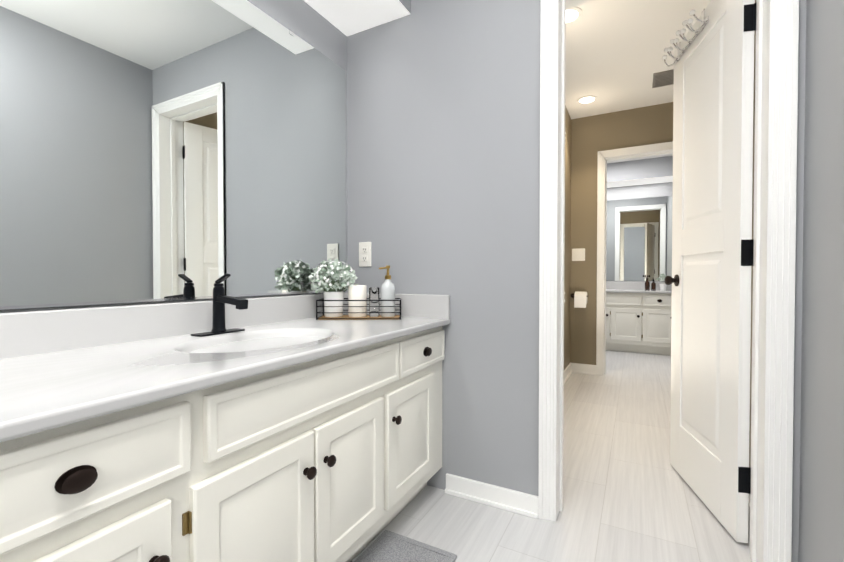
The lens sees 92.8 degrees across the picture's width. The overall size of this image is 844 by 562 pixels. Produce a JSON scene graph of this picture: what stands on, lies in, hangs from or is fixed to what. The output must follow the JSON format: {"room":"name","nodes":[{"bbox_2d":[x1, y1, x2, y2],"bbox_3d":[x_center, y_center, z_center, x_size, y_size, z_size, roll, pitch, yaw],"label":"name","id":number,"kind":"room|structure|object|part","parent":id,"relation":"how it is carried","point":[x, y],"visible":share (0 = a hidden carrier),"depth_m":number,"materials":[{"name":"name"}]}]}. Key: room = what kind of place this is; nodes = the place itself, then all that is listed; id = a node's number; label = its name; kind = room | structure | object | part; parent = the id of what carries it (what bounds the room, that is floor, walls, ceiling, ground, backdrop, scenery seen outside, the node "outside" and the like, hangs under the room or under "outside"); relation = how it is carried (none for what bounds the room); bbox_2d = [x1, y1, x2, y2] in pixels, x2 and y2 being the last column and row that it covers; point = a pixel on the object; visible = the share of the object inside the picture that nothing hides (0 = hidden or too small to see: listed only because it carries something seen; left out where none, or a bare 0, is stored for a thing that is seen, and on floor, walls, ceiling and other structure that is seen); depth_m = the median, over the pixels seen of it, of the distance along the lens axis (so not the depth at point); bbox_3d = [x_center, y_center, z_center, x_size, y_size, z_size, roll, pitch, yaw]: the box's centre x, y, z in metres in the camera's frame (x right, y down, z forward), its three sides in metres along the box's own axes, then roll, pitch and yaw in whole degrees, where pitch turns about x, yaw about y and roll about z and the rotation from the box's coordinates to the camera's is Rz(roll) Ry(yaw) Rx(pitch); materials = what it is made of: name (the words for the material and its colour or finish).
{"room":"bathroom","nodes":[
{"label":"bathroom","id":0,"kind":"room"},
{"bbox_2d":[247,0,347,264],"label":"wall","id":1,"kind":"structure","parent":0,"point":[306,22],"depth_m":1.77,"materials":[{"name":"grey paint"}]},
{"bbox_2d":[0,0,346,310],"bbox_3d":[-1.042,-0.471,0.714,0.008,1.081,2.839,0,1,28],"label":"mirror","id":2,"kind":"object","parent":1,"relation":"attached to","point":[164,150],"visible":0.93,"depth_m":1.21,"materials":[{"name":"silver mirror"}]},
{"bbox_2d":[0,299,212,312],"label":"frame","id":3,"kind":"object","parent":2,"relation":"attached to","point":[42,309],"depth_m":1.07,"materials":[{"name":"black metal"}]},
{"bbox_2d":[304,0,410,35],"bbox_3d":[-0.885,-1.301,0.625,0.360,0.236,2.871,0,1,28],"label":"ceiling soffit","id":4,"kind":"structure","parent":0,"point":[348,17],"depth_m":1.80,"materials":[{"name":"white paint"}]},
{"bbox_2d":[351,350,751,561],"bbox_3d":[0.726,0.956,2.310,2.250,0.100,7.700,0,1,28],"label":"floor","id":5,"kind":"structure","parent":0,"point":[629,494],"depth_m":1.63,"materials":[{"name":"tile"}]},
{"bbox_2d":[0,274,449,561],"bbox_3d":[-0.793,0.459,0.603,0.564,0.943,2.867,0,1,28],"label":"bathroom vanity","id":6,"kind":"object","parent":5,"relation":"on","point":[221,426],"visible":0.94,"depth_m":0.90,"materials":[{"name":"white paint"}]},
{"bbox_2d":[0,313,449,442],"bbox_3d":[-0.796,0.245,0.601,0.558,0.135,2.867,0,1,28],"label":"countertop","id":7,"kind":"structure","parent":6,"relation":"on","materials":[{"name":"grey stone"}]},
{"bbox_2d":[191,274,247,336],"bbox_3d":[-0.608,0.072,1.265,0.148,0.189,0.156,0,1,28],"label":"faucet","id":8,"kind":"object","parent":7,"relation":"on","point":[219,329],"depth_m":1.27,"materials":[{"name":"black metal"}]},
{"bbox_2d":[308,259,400,319],"bbox_3d":[-0.288,0.031,1.731,0.395,0.257,0.190,0,1,-2],"label":"basket","id":9,"kind":"object","parent":7,"relation":"on","point":[330,275],"visible":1,"depth_m":1.70,"materials":[{"name":"black metal"}]},
{"bbox_2d":[308,259,357,316],"bbox_3d":[-0.381,0.028,1.724,0.204,0.250,0.195,0,1,28],"label":"plant","id":10,"kind":"object","parent":9,"relation":"on","point":[330,273],"depth_m":1.69,"materials":[{"name":"green plant"}]},
{"bbox_2d":[348,285,366,316],"bbox_3d":[-0.278,0.085,1.732,0.078,0.134,0.078,0,1,-2],"label":"candle jar","id":11,"kind":"object","parent":9,"relation":"on","point":[355,292],"depth_m":1.70,"materials":[{"name":"white wax"}]},
{"bbox_2d":[369,287,378,316],"bbox_3d":[-0.206,0.090,1.735,0.045,0.124,0.045,0,1,-2],"label":"glass jar","id":12,"kind":"object","parent":9,"relation":"on","point":[373,291],"depth_m":1.72,"materials":[{"name":"clear glass"}]},
{"bbox_2d":[381,279,394,316],"bbox_3d":[-0.147,0.072,1.737,0.062,0.160,0.062,0,1,-2],"label":"soap bottle","id":13,"kind":"object","parent":9,"relation":"on","point":[387,288],"depth_m":1.71,"materials":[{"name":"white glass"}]},
{"bbox_2d":[354,530,456,561],"bbox_3d":[-0.244,0.920,0.960,0.283,0.011,1.005,0,1,28],"label":"rug","id":14,"kind":"object","parent":5,"relation":"on","point":[387,546],"visible":1,"depth_m":1.35,"materials":[{"name":"grey fabric"}]},
{"bbox_2d":[606,273,671,354],"bbox_3d":[2.396,0.381,5.169,1.496,0.964,0.564,0,1,28],"label":"bathroom vanity","id":15,"kind":"object","parent":5,"relation":"on","point":[638,317],"visible":0.38,"depth_m":4.82,"materials":[{"name":"white paint"}]},
{"bbox_2d":[606,289,671,293],"bbox_3d":[2.398,0.177,5.169,1.496,0.135,0.558,0,1,28],"label":"countertop","id":16,"kind":"structure","parent":15,"relation":"on","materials":[{"name":"grey stone"}]},
{"bbox_2d":[659,284,666,289],"bbox_3d":[3.016,0.072,5.031,0.083,0.078,0.084,0,1,28],"label":"pot","id":17,"kind":"object","parent":16,"relation":"on","point":[662,286],"depth_m":5.00,"materials":[{"name":"white ceramic"}]},
{"bbox_2d":[564,105,570,369],"bbox_3d":[1.229,-0.393,3.626,0.120,2.560,0.669,0,1,28],"label":"wall","id":18,"kind":"structure","parent":0,"point":[567,258],"depth_m":3.65,"materials":[{"name":"brown paint"}]},
{"bbox_2d":[564,363,573,383],"bbox_3d":[1.262,0.843,3.552,0.025,0.090,0.800,0,1,28],"label":"baseboard","id":19,"kind":"structure","parent":18,"relation":"attached to","point":[569,369],"depth_m":3.73,"materials":[{"name":"white wood"}]},
{"bbox_2d":[347,0,805,561],"bbox_3d":[0.417,-0.364,1.657,1.940,2.560,0.150,0,1,28],"label":"wall","id":20,"kind":"structure","parent":0,"point":[443,136],"depth_m":1.69,"materials":[{"name":"grey paint"}]},
{"bbox_2d":[0,292,449,358],"bbox_3d":[-0.797,0.129,0.600,0.555,0.105,2.867,0,1,28],"label":"backsplash","id":21,"kind":"structure","parent":20,"relation":"attached to","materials":[{"name":"grey stone"}]},
{"bbox_2d":[359,242,370,266],"bbox_3d":[-0.275,-0.128,1.939,0.072,0.118,0.009,0,1,28],"label":"electrical outlet","id":22,"kind":"object","parent":20,"relation":"attached to","point":[364,254],"visible":1,"depth_m":1.94,"materials":[{"name":"white plastic"}]},
{"bbox_2d":[445,473,537,518],"bbox_3d":[0.277,0.877,1.651,0.396,0.078,0.025,0,1,28],"label":"baseboard","id":23,"kind":"structure","parent":20,"relation":"attached to","point":[518,502],"depth_m":1.64,"materials":[{"name":"white wood"}]},
{"bbox_2d":[538,0,798,561],"bbox_3d":[0.821,-0.128,1.445,0.743,2.094,0.189,0,1,28],"label":"door frame","id":24,"kind":"structure","parent":20,"relation":"attached to","point":[780,258],"depth_m":1.27,"materials":[{"name":"white wood"}]},
{"bbox_2d":[662,0,755,542],"bbox_3d":[1.168,-0.105,1.671,0.153,2.017,0.607,0,1,12],"label":"bathroom door","id":25,"kind":"structure","parent":20,"relation":"in","point":[709,280],"depth_m":1.56,"materials":[{"name":"white paint"},{"name":"matte black metal"},{"name":"oil rubbed bronze"}]},
{"bbox_3d":[1.230,-0.003,1.921,0.139,0.056,0.094,0,1,12],"label":"knob","id":26,"kind":"part","parent":25,"relation":"part of","materials":[{"name":"black metal"}]},
{"bbox_3d":[1.173,-1.068,1.776,0.096,0.094,0.340,0,1,12],"label":"hook rail","id":27,"kind":"part","parent":25,"relation":"part of","materials":[{"name":"silver metal"}]},
{"bbox_2d":[570,102,672,364],"bbox_3d":[1.915,-0.395,3.724,1.240,2.560,0.150,0,1,28],"label":"wall","id":28,"kind":"structure","parent":0,"point":[591,136],"depth_m":3.81,"materials":[{"name":"brown paint"}]},
{"bbox_2d":[572,248,584,260],"bbox_3d":[1.500,-0.252,3.857,0.118,0.118,0.008,0,1,28],"label":"switch plate","id":29,"kind":"object","parent":28,"relation":"attached to","point":[578,254],"visible":1,"depth_m":3.86,"materials":[{"name":"white plastic"}]},
{"bbox_2d":[571,291,587,307],"bbox_3d":[1.484,0.173,3.801,0.167,0.148,0.134,0,1,28],"label":"toilet paper holder","id":30,"kind":"object","parent":28,"relation":"attached to","point":[580,299],"visible":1,"depth_m":3.74,"materials":[{"name":"white paper"}]},
{"bbox_2d":[574,363,595,371],"bbox_3d":[1.416,0.835,4.107,0.696,0.090,0.025,0,1,28],"label":"baseboard","id":31,"kind":"structure","parent":28,"relation":"attached to","point":[577,366],"depth_m":3.83,"materials":[{"name":"white wood"}]},
{"bbox_2d":[596,141,672,374],"bbox_3d":[2.007,-0.161,3.670,0.743,2.094,0.173,0,1,28],"label":"door frame","id":32,"kind":"structure","parent":28,"relation":"attached to","point":[602,155],"depth_m":3.76,"materials":[{"name":"white wood"}]},
{"bbox_2d":[565,0,710,118],"bbox_3d":[0.959,-1.591,2.783,1.820,0.100,2.379,0,1,28],"label":"ceiling","id":33,"kind":"structure","parent":0,"point":[615,54],"depth_m":2.70,"materials":[{"name":"white paint"}]},
{"bbox_2d":[566,6,581,24],"bbox_3d":[0.839,-1.531,2.326,0.164,0.006,0.164,0,1,28],"label":"recessed light","id":34,"kind":"object","parent":33,"relation":"in","point":[571,15],"depth_m":2.31,"materials":[{"name":"white"}]},
{"bbox_2d":[577,95,596,103],"bbox_3d":[1.410,-1.547,3.438,0.164,0.006,0.164,0,1,28],"label":"recessed light","id":35,"kind":"object","parent":33,"relation":"in","point":[592,96],"depth_m":3.43,"materials":[{"name":"white"}]},
{"bbox_3d":[1.410,-1.548,3.438,0.116,0.002,0.116,0,1,28],"label":"recessed ceiling light lens","id":36,"kind":"part","parent":35,"relation":"part of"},
{"bbox_2d":[652,69,673,87],"bbox_3d":[1.847,-1.540,3.069,0.150,0.010,0.260,0,1,28],"label":"ceiling vent","id":37,"kind":"object","parent":33,"relation":"in","point":[663,78],"visible":0.79,"depth_m":3.06,"materials":[{"name":"grey metal"}]},
{"bbox_2d":[607,182,672,281],"bbox_3d":[2.558,-0.421,5.461,1.440,2.560,0.120,0,1,28],"label":"wall","id":38,"kind":"structure","parent":0,"point":[642,191],"depth_m":5.22,"materials":[{"name":"grey paint"}]},
{"bbox_2d":[606,281,671,289],"bbox_3d":[2.524,0.058,5.404,1.496,0.105,0.020,0,1,28],"label":"backsplash","id":39,"kind":"structure","parent":38,"relation":"attached to","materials":[{"name":"grey stone"}]},
{"bbox_2d":[606,196,672,280],"bbox_3d":[2.528,-0.541,5.402,1.460,1.076,0.006,0,1,28],"label":"mirror","id":40,"kind":"object","parent":38,"relation":"attached to","point":[639,241],"visible":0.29,"depth_m":5.24,"materials":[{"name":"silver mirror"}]},
{"bbox_2d":[607,154,672,162],"bbox_3d":[2.130,-1.529,4.641,1.500,0.100,1.700,0,1,28],"label":"ceiling","id":41,"kind":"structure","parent":0,"point":[640,158],"depth_m":4.87,"materials":[{"name":"grey paint"}]},
{"bbox_2d":[607,156,672,187],"bbox_3d":[2.445,-1.369,5.235,1.500,0.236,0.360,0,1,28],"label":"ceiling soffit","id":42,"kind":"structure","parent":41,"relation":"attached to","point":[643,171],"depth_m":4.94,"materials":[{"name":"grey paint"}]},
{"bbox_2d":[749,0,843,561],"bbox_3d":[1.140,-0.356,1.078,0.120,2.560,5.550,0,1,28],"label":"wall","id":43,"kind":"structure","parent":0,"point":[821,516],"depth_m":1.07,"materials":[{"name":"grey paint"}]}
]}

